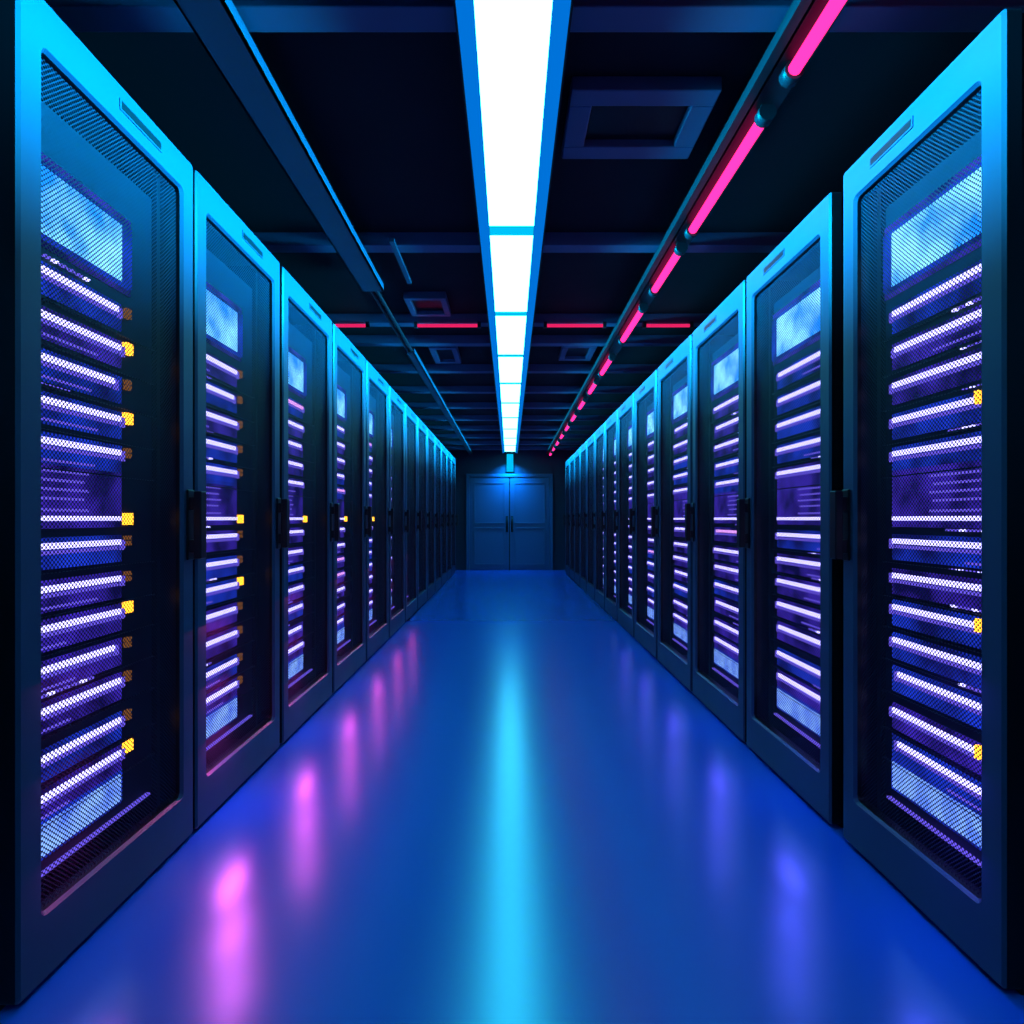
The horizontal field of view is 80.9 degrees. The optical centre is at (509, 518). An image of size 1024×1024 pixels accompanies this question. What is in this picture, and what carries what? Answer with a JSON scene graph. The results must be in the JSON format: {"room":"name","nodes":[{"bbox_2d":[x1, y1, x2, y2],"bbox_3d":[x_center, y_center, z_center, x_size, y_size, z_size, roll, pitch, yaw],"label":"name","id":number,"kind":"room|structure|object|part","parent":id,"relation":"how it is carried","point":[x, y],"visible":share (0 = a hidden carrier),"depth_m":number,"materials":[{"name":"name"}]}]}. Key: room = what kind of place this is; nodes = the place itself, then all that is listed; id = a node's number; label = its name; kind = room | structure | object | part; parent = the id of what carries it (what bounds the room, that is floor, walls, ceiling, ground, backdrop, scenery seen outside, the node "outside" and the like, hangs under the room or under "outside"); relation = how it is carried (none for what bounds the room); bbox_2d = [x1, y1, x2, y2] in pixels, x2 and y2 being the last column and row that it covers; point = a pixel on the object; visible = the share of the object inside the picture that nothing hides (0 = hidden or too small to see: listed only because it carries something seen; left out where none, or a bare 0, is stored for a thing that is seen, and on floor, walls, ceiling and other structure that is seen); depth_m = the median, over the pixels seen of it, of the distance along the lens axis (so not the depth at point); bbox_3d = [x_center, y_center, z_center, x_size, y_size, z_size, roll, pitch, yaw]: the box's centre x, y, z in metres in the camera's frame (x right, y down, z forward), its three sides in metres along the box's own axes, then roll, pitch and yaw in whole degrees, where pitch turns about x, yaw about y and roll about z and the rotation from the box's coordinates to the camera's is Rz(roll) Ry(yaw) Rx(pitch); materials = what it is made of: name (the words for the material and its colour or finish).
{"room":"server room","nodes":[
{"label":"server room","id":0,"kind":"room"},
{"bbox_2d":[0,570,1023,1023],"bbox_3d":[0.000,1.150,5.350,4.700,0.100,15.100,0,0,0],"label":"floor","id":1,"kind":"structure","parent":0,"point":[511,811],"depth_m":1.85,"materials":[{"name":"blue"}]},
{"bbox_2d":[0,0,205,1010],"bbox_3d":[-1.568,-0.062,1.706,1.050,2.325,0.743,0,0,0],"label":"rack","id":2,"kind":"object","parent":1,"relation":"on","point":[103,519],"visible":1,"depth_m":1.62,"materials":[{"name":"black metal"}]},
{"bbox_3d":[-1.115,-0.087,1.706,0.001,2.045,0.613,0,0,0],"label":"door","id":3,"kind":"part","parent":2,"relation":"part of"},
{"bbox_3d":[-1.068,0.020,2.048,0.050,0.240,0.044,0,0,0],"label":"door handle","id":4,"kind":"part","parent":2,"relation":"part of","materials":[{"name":"black plastic"}]},
{"bbox_2d":[193,170,289,828],"bbox_3d":[-1.568,-0.062,2.478,1.050,2.325,0.763,0,0,0],"label":"rack","id":5,"kind":"object","parent":1,"relation":"on","point":[236,278],"visible":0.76,"depth_m":2.50,"materials":[{"name":"black metal"}]},
{"bbox_3d":[-1.115,-0.087,2.478,0.001,2.045,0.633,0,0,0],"label":"door","id":6,"kind":"part","parent":5,"relation":"part of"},
{"bbox_3d":[-1.068,0.020,2.830,0.050,0.240,0.044,0,0,0],"label":"door handle","id":7,"kind":"part","parent":5,"relation":"part of","materials":[{"name":"black plastic"}]},
{"bbox_2d":[280,266,339,742],"bbox_3d":[-1.568,-0.062,3.303,1.050,2.325,0.805,0,0,0],"label":"rack","id":8,"kind":"object","parent":1,"relation":"on","point":[305,329],"visible":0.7,"depth_m":3.37,"materials":[{"name":"black metal"}]},
{"bbox_3d":[-1.115,-0.087,3.303,0.001,2.045,0.675,0,0,0],"label":"door","id":9,"kind":"part","parent":8,"relation":"part of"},
{"bbox_3d":[-1.068,0.020,3.675,0.050,0.240,0.044,0,0,0],"label":"door handle","id":10,"kind":"part","parent":8,"relation":"part of","materials":[{"name":"black plastic"}]},
{"bbox_2d":[332,323,371,692],"bbox_3d":[-1.568,-0.062,4.155,1.050,2.325,0.830,0,0,0],"label":"rack","id":11,"kind":"object","parent":1,"relation":"on","point":[348,364],"visible":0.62,"depth_m":4.26,"materials":[{"name":"black metal"}]},
{"bbox_3d":[-1.115,-0.087,4.155,0.001,2.045,0.700,0,0,0],"label":"door","id":12,"kind":"part","parent":11,"relation":"part of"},
{"bbox_3d":[-1.068,0.020,4.540,0.050,0.240,0.044,0,0,0],"label":"door handle","id":13,"kind":"part","parent":11,"relation":"part of","materials":[{"name":"black plastic"}]},
{"bbox_2d":[366,360,393,659],"bbox_3d":[-1.568,-0.062,5.025,1.050,2.325,0.830,0,0,0],"label":"rack","id":14,"kind":"object","parent":1,"relation":"on","point":[377,388],"visible":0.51,"depth_m":5.22,"materials":[{"name":"black metal"}]},
{"bbox_3d":[-1.115,-0.087,5.025,0.001,2.045,0.700,0,0,0],"label":"door","id":15,"kind":"part","parent":14,"relation":"part of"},
{"bbox_3d":[-1.068,0.020,5.410,0.050,0.240,0.044,0,0,0],"label":"door handle","id":16,"kind":"part","parent":14,"relation":"part of","materials":[{"name":"black plastic"}]},
{"bbox_2d":[389,385,409,637],"bbox_3d":[-1.568,-0.062,5.880,1.050,2.325,0.800,0,0,0],"label":"rack","id":17,"kind":"object","parent":1,"relation":"on","point":[396,404],"visible":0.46,"depth_m":6.14,"materials":[{"name":"black metal"}]},
{"bbox_3d":[-1.115,-0.087,5.880,0.001,2.045,0.670,0,0,0],"label":"door","id":18,"kind":"part","parent":17,"relation":"part of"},
{"bbox_3d":[-1.068,0.020,6.250,0.050,0.240,0.044,0,0,0],"label":"door handle","id":19,"kind":"part","parent":17,"relation":"part of","materials":[{"name":"black plastic"}]},
{"bbox_2d":[405,403,420,621],"bbox_3d":[-1.568,-0.062,6.720,1.050,2.325,0.800,0,0,0],"label":"rack","id":20,"kind":"object","parent":1,"relation":"on","point":[410,416],"visible":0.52,"depth_m":6.98,"materials":[{"name":"black metal"}]},
{"bbox_3d":[-1.115,-0.087,6.720,0.001,2.045,0.670,0,0,0],"label":"door","id":21,"kind":"part","parent":20,"relation":"part of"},
{"bbox_3d":[-1.068,0.020,7.090,0.050,0.240,0.044,0,0,0],"label":"door handle","id":22,"kind":"part","parent":20,"relation":"part of","materials":[{"name":"black plastic"}]},
{"bbox_2d":[417,417,430,609],"bbox_3d":[-1.568,-0.062,7.560,1.050,2.325,0.800,0,0,0],"label":"rack","id":23,"kind":"object","parent":1,"relation":"on","point":[421,427],"visible":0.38,"depth_m":7.88,"materials":[{"name":"black metal"}]},
{"bbox_3d":[-1.115,-0.087,7.560,0.001,2.045,0.670,0,0,0],"label":"door","id":24,"kind":"part","parent":23,"relation":"part of","materials":[{"name":"black metal"}]},
{"bbox_3d":[-1.068,0.020,7.930,0.050,0.240,0.044,0,0,0],"label":"door handle","id":25,"kind":"part","parent":23,"relation":"part of","materials":[{"name":"black plastic"}]},
{"bbox_2d":[427,428,437,599],"bbox_3d":[-1.568,-0.062,8.400,1.050,2.325,0.800,0,0,0],"label":"rack","id":26,"kind":"object","parent":1,"relation":"on","point":[430,436],"visible":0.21,"depth_m":8.72,"materials":[{"name":"black metal"}]},
{"bbox_3d":[-1.115,-0.087,8.400,0.001,2.045,0.670,0,0,0],"label":"door","id":27,"kind":"part","parent":26,"relation":"part of","materials":[{"name":"black metal"}]},
{"bbox_3d":[-1.068,0.020,8.770,0.050,0.240,0.044,0,0,0],"label":"door handle","id":28,"kind":"part","parent":26,"relation":"part of","materials":[{"name":"black plastic"}]},
{"bbox_2d":[435,437,443,591],"bbox_3d":[-1.568,-0.062,9.240,1.050,2.325,0.800,0,0,0],"label":"rack","id":29,"kind":"object","parent":1,"relation":"on","point":[437,442],"visible":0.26,"depth_m":9.56,"materials":[{"name":"black metal"}]},
{"bbox_3d":[-1.115,-0.087,9.240,0.001,2.045,0.670,0,0,0],"label":"door","id":30,"kind":"part","parent":29,"relation":"part of","materials":[{"name":"black metal"}]},
{"bbox_3d":[-1.112,-0.069,9.240,0.046,2.313,0.800,0,0,0],"label":"door frame","id":31,"kind":"part","parent":29,"relation":"part of","materials":[{"name":"blue paint"}]},
{"bbox_3d":[-1.068,0.020,9.610,0.050,0.240,0.044,0,0,0],"label":"door handle","id":32,"kind":"part","parent":29,"relation":"part of","materials":[{"name":"black plastic"}]},
{"bbox_2d":[441,443,449,585],"bbox_3d":[-1.568,-0.062,10.080,1.050,2.325,0.800,0,0,0],"label":"rack","id":33,"kind":"object","parent":1,"relation":"on","point":[443,449],"visible":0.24,"depth_m":10.41,"materials":[{"name":"black metal"}]},
{"bbox_3d":[-1.115,-0.087,10.080,0.001,2.045,0.670,0,0,0],"label":"door","id":34,"kind":"part","parent":33,"relation":"part of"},
{"bbox_3d":[-1.112,-0.069,10.080,0.046,2.313,0.800,0,0,0],"label":"door frame","id":35,"kind":"part","parent":33,"relation":"part of","materials":[{"name":"blue paint"}]},
{"bbox_3d":[-1.068,0.020,10.450,0.050,0.240,0.044,0,0,0],"label":"door handle","id":36,"kind":"part","parent":33,"relation":"part of","materials":[{"name":"black plastic"}]},
{"bbox_2d":[447,450,453,579],"bbox_3d":[-1.568,-0.062,10.920,1.050,2.325,0.800,0,0,0],"label":"rack","id":37,"kind":"object","parent":1,"relation":"on","point":[449,455],"visible":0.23,"depth_m":11.25,"materials":[{"name":"black metal"}]},
{"bbox_3d":[-1.115,-0.087,10.920,0.001,2.045,0.670,0,0,0],"label":"door","id":38,"kind":"part","parent":37,"relation":"part of","materials":[{"name":"black metal"}]},
{"bbox_2d":[452,455,457,574],"bbox_3d":[-1.568,-0.062,11.760,1.050,2.325,0.800,0,0,0],"label":"rack","id":39,"kind":"object","parent":1,"relation":"on","point":[453,458],"visible":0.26,"depth_m":12.09,"materials":[{"name":"black metal"}]},
{"bbox_3d":[-1.115,-0.087,11.760,0.001,2.045,0.670,0,0,0],"label":"door","id":40,"kind":"part","parent":39,"relation":"part of","materials":[{"name":"black metal"}]},
{"bbox_3d":[-1.112,-0.069,11.760,0.046,2.313,0.800,0,0,0],"label":"door frame","id":41,"kind":"part","parent":39,"relation":"part of","materials":[{"name":"blue paint"}]},
{"bbox_3d":[-1.068,0.020,12.130,0.050,0.240,0.044,0,0,0],"label":"door handle","id":42,"kind":"part","parent":39,"relation":"part of","materials":[{"name":"black plastic"}]},
{"bbox_2d":[563,458,569,575],"bbox_3d":[1.612,-0.033,11.790,1.050,2.265,0.800,0,0,0],"label":"rack","id":43,"kind":"object","parent":1,"relation":"on","point":[567,463],"visible":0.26,"depth_m":12.12,"materials":[{"name":"black metal"}]},
{"bbox_3d":[1.112,0.020,12.160,0.050,0.240,0.044,0,0,0],"label":"door handle","id":44,"kind":"part","parent":43,"relation":"part of","materials":[{"name":"black plastic"}]},
{"bbox_3d":[1.159,-0.058,11.790,0.001,1.985,0.670,0,0,0],"label":"door","id":45,"kind":"part","parent":43,"relation":"part of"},
{"bbox_2d":[567,454,573,579],"bbox_3d":[1.612,-0.033,10.950,1.050,2.265,0.800,0,0,0],"label":"rack","id":46,"kind":"object","parent":1,"relation":"on","point":[569,516],"visible":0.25,"depth_m":11.28,"materials":[{"name":"black metal"}]},
{"bbox_3d":[1.112,0.020,11.320,0.050,0.240,0.044,0,0,0],"label":"door handle","id":47,"kind":"part","parent":46,"relation":"part of","materials":[{"name":"black plastic"}]},
{"bbox_3d":[1.156,-0.038,10.950,0.046,2.253,0.800,0,0,0],"label":"door frame","id":48,"kind":"part","parent":46,"relation":"part of","materials":[{"name":"blue paint"}]},
{"bbox_3d":[1.159,-0.058,10.950,0.001,1.985,0.670,0,0,0],"label":"door","id":49,"kind":"part","parent":46,"relation":"part of","materials":[{"name":"black metal"}]},
{"bbox_2d":[572,448,579,585],"bbox_3d":[1.612,-0.033,10.110,1.050,2.265,0.800,0,0,0],"label":"rack","id":50,"kind":"object","parent":1,"relation":"on","point":[577,453],"visible":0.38,"depth_m":10.44,"materials":[{"name":"black metal"}]},
{"bbox_3d":[1.112,0.020,10.480,0.050,0.240,0.044,0,0,0],"label":"door handle","id":51,"kind":"part","parent":50,"relation":"part of","materials":[{"name":"black plastic"}]},
{"bbox_3d":[1.159,-0.058,10.110,0.001,1.985,0.670,0,0,0],"label":"door","id":52,"kind":"part","parent":50,"relation":"part of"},
{"bbox_2d":[577,441,586,591],"bbox_3d":[1.612,-0.033,9.270,1.050,2.265,0.800,0,0,0],"label":"rack","id":53,"kind":"object","parent":1,"relation":"on","point":[583,449],"visible":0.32,"depth_m":9.60,"materials":[{"name":"black metal"}]},
{"bbox_3d":[1.112,0.020,9.640,0.050,0.240,0.044,0,0,0],"label":"door handle","id":54,"kind":"part","parent":53,"relation":"part of","materials":[{"name":"black plastic"}]},
{"bbox_3d":[1.159,-0.058,9.270,0.001,1.985,0.670,0,0,0],"label":"door","id":55,"kind":"part","parent":53,"relation":"part of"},
{"bbox_2d":[583,432,594,599],"bbox_3d":[1.612,-0.033,8.430,1.050,2.265,0.800,0,0,0],"label":"rack","id":56,"kind":"object","parent":1,"relation":"on","point":[591,441],"visible":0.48,"depth_m":8.76,"materials":[{"name":"black metal"}]},
{"bbox_3d":[1.112,0.020,8.800,0.050,0.240,0.044,0,0,0],"label":"door handle","id":57,"kind":"part","parent":56,"relation":"part of","materials":[{"name":"black plastic"}]},
{"bbox_3d":[1.156,-0.038,8.430,0.046,2.253,0.800,0,0,0],"label":"door frame","id":58,"kind":"part","parent":56,"relation":"part of","materials":[{"name":"blue paint"}]},
{"bbox_3d":[1.159,-0.058,8.430,0.001,1.985,0.670,0,0,0],"label":"door","id":59,"kind":"part","parent":56,"relation":"part of","materials":[{"name":"black metal"}]},
{"bbox_2d":[591,422,604,608],"bbox_3d":[1.612,-0.033,7.590,1.050,2.265,0.800,0,0,0],"label":"rack","id":60,"kind":"object","parent":1,"relation":"on","point":[600,432],"visible":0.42,"depth_m":7.84,"materials":[{"name":"black metal"}]},
{"bbox_3d":[1.112,0.020,7.960,0.050,0.240,0.044,0,0,0],"label":"door handle","id":61,"kind":"part","parent":60,"relation":"part of","materials":[{"name":"black plastic"}]},
{"bbox_3d":[1.159,-0.058,7.590,0.001,1.985,0.670,0,0,0],"label":"door","id":62,"kind":"part","parent":60,"relation":"part of","materials":[{"name":"black metal"}]},
{"bbox_2d":[601,409,617,621],"bbox_3d":[1.612,-0.033,6.750,1.050,2.265,0.800,0,0,0],"label":"rack","id":63,"kind":"object","parent":1,"relation":"on","point":[611,424],"visible":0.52,"depth_m":7.00,"materials":[{"name":"black metal"}]},
{"bbox_3d":[1.112,0.020,7.120,0.050,0.240,0.044,0,0,0],"label":"door handle","id":64,"kind":"part","parent":63,"relation":"part of","materials":[{"name":"black plastic"}]},
{"bbox_3d":[1.159,-0.058,6.750,0.001,1.985,0.670,0,0,0],"label":"door","id":65,"kind":"part","parent":63,"relation":"part of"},
{"bbox_2d":[613,393,633,636],"bbox_3d":[1.612,-0.033,5.910,1.050,2.265,0.800,0,0,0],"label":"rack","id":66,"kind":"object","parent":1,"relation":"on","point":[626,410],"visible":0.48,"depth_m":6.10,"materials":[{"name":"black metal"}]},
{"bbox_3d":[1.112,0.020,6.280,0.050,0.240,0.044,0,0,0],"label":"door handle","id":67,"kind":"part","parent":66,"relation":"part of","materials":[{"name":"black plastic"}]},
{"bbox_3d":[1.159,-0.058,5.910,0.001,1.985,0.670,0,0,0],"label":"door","id":68,"kind":"part","parent":66,"relation":"part of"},
{"bbox_2d":[629,369,656,658],"bbox_3d":[1.612,-0.033,5.065,1.050,2.265,0.810,0,0,0],"label":"rack","id":69,"kind":"object","parent":1,"relation":"on","point":[645,396],"visible":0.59,"depth_m":5.27,"materials":[{"name":"black metal"}]},
{"bbox_3d":[1.112,0.020,5.440,0.050,0.240,0.044,0,0,0],"label":"door handle","id":70,"kind":"part","parent":69,"relation":"part of","materials":[{"name":"black plastic"}]},
{"bbox_3d":[1.159,-0.058,5.065,0.001,1.985,0.680,0,0,0],"label":"door","id":71,"kind":"part","parent":69,"relation":"part of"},
{"bbox_2d":[651,334,692,691],"bbox_3d":[1.612,-0.033,4.195,1.050,2.265,0.850,0,0,0],"label":"rack","id":72,"kind":"object","parent":1,"relation":"on","point":[674,375],"visible":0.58,"depth_m":4.32,"materials":[{"name":"black metal"}]},
{"bbox_3d":[1.112,0.020,4.590,0.050,0.240,0.044,0,0,0],"label":"door handle","id":73,"kind":"part","parent":72,"relation":"part of","materials":[{"name":"black plastic"}]},
{"bbox_3d":[1.159,-0.058,4.195,0.001,1.985,0.720,0,0,0],"label":"door","id":74,"kind":"part","parent":72,"relation":"part of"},
{"bbox_2d":[685,280,746,741],"bbox_3d":[1.612,-0.033,3.325,1.050,2.265,0.820,0,0,0],"label":"rack","id":75,"kind":"object","parent":1,"relation":"on","point":[719,343],"visible":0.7,"depth_m":3.38,"materials":[{"name":"black metal"}]},
{"bbox_3d":[1.112,0.020,3.705,0.050,0.240,0.044,0,0,0],"label":"door handle","id":76,"kind":"part","parent":75,"relation":"part of","materials":[{"name":"black plastic"}]},
{"bbox_3d":[1.159,-0.058,3.325,0.001,1.985,0.690,0,0,0],"label":"door","id":77,"kind":"part","parent":75,"relation":"part of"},
{"bbox_2d":[737,192,842,827],"bbox_3d":[1.612,-0.033,2.507,1.050,2.265,0.755,0,0,0],"label":"rack","id":78,"kind":"object","parent":1,"relation":"on","point":[795,294],"visible":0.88,"depth_m":2.47,"materials":[{"name":"black metal"}]},
{"bbox_3d":[1.112,0.020,2.855,0.050,0.240,0.044,0,0,0],"label":"door handle","id":79,"kind":"part","parent":78,"relation":"part of","materials":[{"name":"black plastic"}]},
{"bbox_3d":[1.159,-0.058,2.507,0.001,1.985,0.625,0,0,0],"label":"door","id":80,"kind":"part","parent":78,"relation":"part of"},
{"bbox_2d":[830,9,1023,994],"bbox_3d":[1.612,-0.040,1.715,1.050,2.280,0.670,0,0,0],"label":"rack","id":81,"kind":"object","parent":1,"relation":"on","point":[927,517],"visible":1,"depth_m":1.66,"materials":[{"name":"black metal"}]},
{"bbox_3d":[1.112,0.020,2.020,0.050,0.240,0.044,0,0,0],"label":"door handle","id":82,"kind":"part","parent":81,"relation":"part of","materials":[{"name":"black plastic"}]},
{"bbox_3d":[1.159,-0.065,1.715,0.001,2.000,0.540,0,0,0],"label":"door","id":83,"kind":"part","parent":81,"relation":"part of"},
{"bbox_2d":[448,450,576,569],"bbox_3d":[0.000,-0.200,12.950,4.900,2.800,0.100,0,0,0],"label":"wall","id":84,"kind":"structure","parent":0,"point":[481,461],"depth_m":12.90,"materials":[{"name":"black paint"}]},
{"bbox_2d":[466,474,552,569],"bbox_3d":[0.000,0.065,12.845,1.860,2.070,0.105,0,0,0],"label":"door","id":85,"kind":"structure","parent":84,"relation":"in","point":[467,475],"depth_m":12.84,"materials":[{"name":"blue paint"}]},
{"bbox_2d":[470,477,508,569],"bbox_3d":[-0.431,0.099,12.873,0.846,1.982,0.050,0,0,0],"label":"leaf","id":86,"kind":"object","parent":85,"relation":"attached to","point":[489,496],"visible":1,"depth_m":12.86,"materials":[{"name":"blue paint"}]},
{"bbox_3d":[0.000,0.100,12.828,0.160,2.000,0.070,0,0,0],"label":"handles","id":87,"kind":"part","parent":85,"relation":"part of","materials":[{"name":"blue metal"}]},
{"bbox_2d":[510,477,548,569],"bbox_3d":[0.431,0.099,12.873,0.846,1.982,0.050,0,0,0],"label":"leaf","id":88,"kind":"object","parent":85,"relation":"attached to","point":[529,496],"visible":1,"depth_m":12.86,"materials":[{"name":"blue paint"}]},
{"bbox_2d":[506,454,513,471],"bbox_3d":[0.010,-1.200,12.863,0.180,0.400,0.075,0,0,0],"label":"wall lamp","id":89,"kind":"object","parent":84,"relation":"attached to","point":[509,457],"visible":1,"depth_m":12.83,"materials":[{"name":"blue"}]},
{"bbox_2d":[73,32,980,445],"bbox_3d":[0.000,-1.550,5.350,4.700,0.100,15.100,0,0,0],"label":"ceiling","id":90,"kind":"structure","parent":0,"point":[381,114],"depth_m":2.50,"materials":[{"name":"black paint"}]},
{"bbox_2d":[173,0,472,454],"bbox_3d":[-0.820,-1.387,5.400,0.130,0.045,14.800,0,0,0],"label":"cable tray","id":91,"kind":"object","parent":90,"relation":"attached to","point":[218,25],"visible":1,"depth_m":2.12,"materials":[{"name":"grey metal"}]},
{"bbox_2d":[332,321,369,328],"bbox_3d":[-1.148,-1.405,4.360,0.268,0.051,0.032,0,0,0],"label":"tube light","id":92,"kind":"object","parent":90,"relation":"attached to","point":[367,325],"depth_m":4.35,"materials":[{"name":"pink"}]},
{"bbox_2d":[389,238,410,283],"bbox_3d":[-0.600,-1.420,3.325,0.024,0.020,0.550,0,0,0],"label":"conduit","id":93,"kind":"object","parent":90,"relation":"attached to","point":[392,242],"depth_m":3.27,"materials":[{"name":"metal"}]},
{"bbox_2d":[403,291,450,315],"bbox_3d":[-0.560,-1.475,4.125,0.280,0.050,0.350,0,0,0],"label":"ceiling vent","id":94,"kind":"object","parent":90,"relation":"attached to","point":[419,303],"depth_m":4.09,"materials":[{"name":"metal"}]},
{"bbox_2d":[428,346,460,363],"bbox_3d":[-0.570,-1.475,5.350,0.240,0.050,0.500,0,0,0],"label":"ceiling vent","id":95,"kind":"object","parent":90,"relation":"attached to","point":[440,354],"depth_m":5.36,"materials":[{"name":"grey metal"}]},
{"bbox_2d":[414,321,480,328],"bbox_3d":[-0.449,-1.405,4.360,0.478,0.051,0.032,0,0,0],"label":"tube light","id":96,"kind":"object","parent":90,"relation":"attached to","point":[416,325],"depth_m":4.35,"materials":[{"name":"pink"}]},
{"bbox_2d":[453,0,573,453],"bbox_3d":[0.010,-1.407,5.550,0.324,0.045,14.300,0,0,0],"label":"ceiling light","id":97,"kind":"object","parent":90,"relation":"attached to","point":[512,53],"depth_m":2.27,"materials":[{"name":"white plastic"}]},
{"bbox_2d":[44,0,1023,449],"bbox_3d":[0.000,-1.465,6.375,4.700,0.070,12.140,0,0,0],"label":"ceiling beam","id":98,"kind":"structure","parent":90,"relation":"attached to","point":[79,15],"depth_m":1.76,"materials":[{"name":"grey metal"}]},
{"bbox_2d":[544,321,605,328],"bbox_3d":[0.474,-1.405,4.360,0.442,0.051,0.032,0,0,0],"label":"tube light","id":99,"kind":"object","parent":90,"relation":"attached to","point":[546,325],"depth_m":4.35,"materials":[{"name":"pink"}]},
{"bbox_2d":[559,346,596,360],"bbox_3d":[0.595,-1.475,5.275,0.290,0.050,0.450,0,0,0],"label":"ceiling vent","id":100,"kind":"object","parent":90,"relation":"attached to","point":[567,353],"depth_m":5.32,"materials":[{"name":"metal"}]},
{"bbox_2d":[562,76,721,158],"bbox_3d":[0.465,-1.475,2.225,0.510,0.050,0.390,0,0,0],"label":"ceiling vent","id":101,"kind":"object","parent":90,"relation":"attached to","point":[608,117],"depth_m":2.18,"materials":[{"name":"metal"}]},
{"bbox_2d":[642,321,692,328],"bbox_3d":[1.144,-1.405,4.360,0.362,0.051,0.032,0,0,0],"label":"tube light","id":102,"kind":"object","parent":90,"relation":"attached to","point":[644,324],"depth_m":4.35,"materials":[{"name":"pink"}]},
{"bbox_2d":[546,0,848,455],"bbox_3d":[0.845,-1.381,5.410,0.130,0.089,14.820,0,0,0],"label":"light strip","id":103,"kind":"object","parent":90,"relation":"attached to","point":[806,23],"visible":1,"depth_m":2.24,"materials":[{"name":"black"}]}
]}

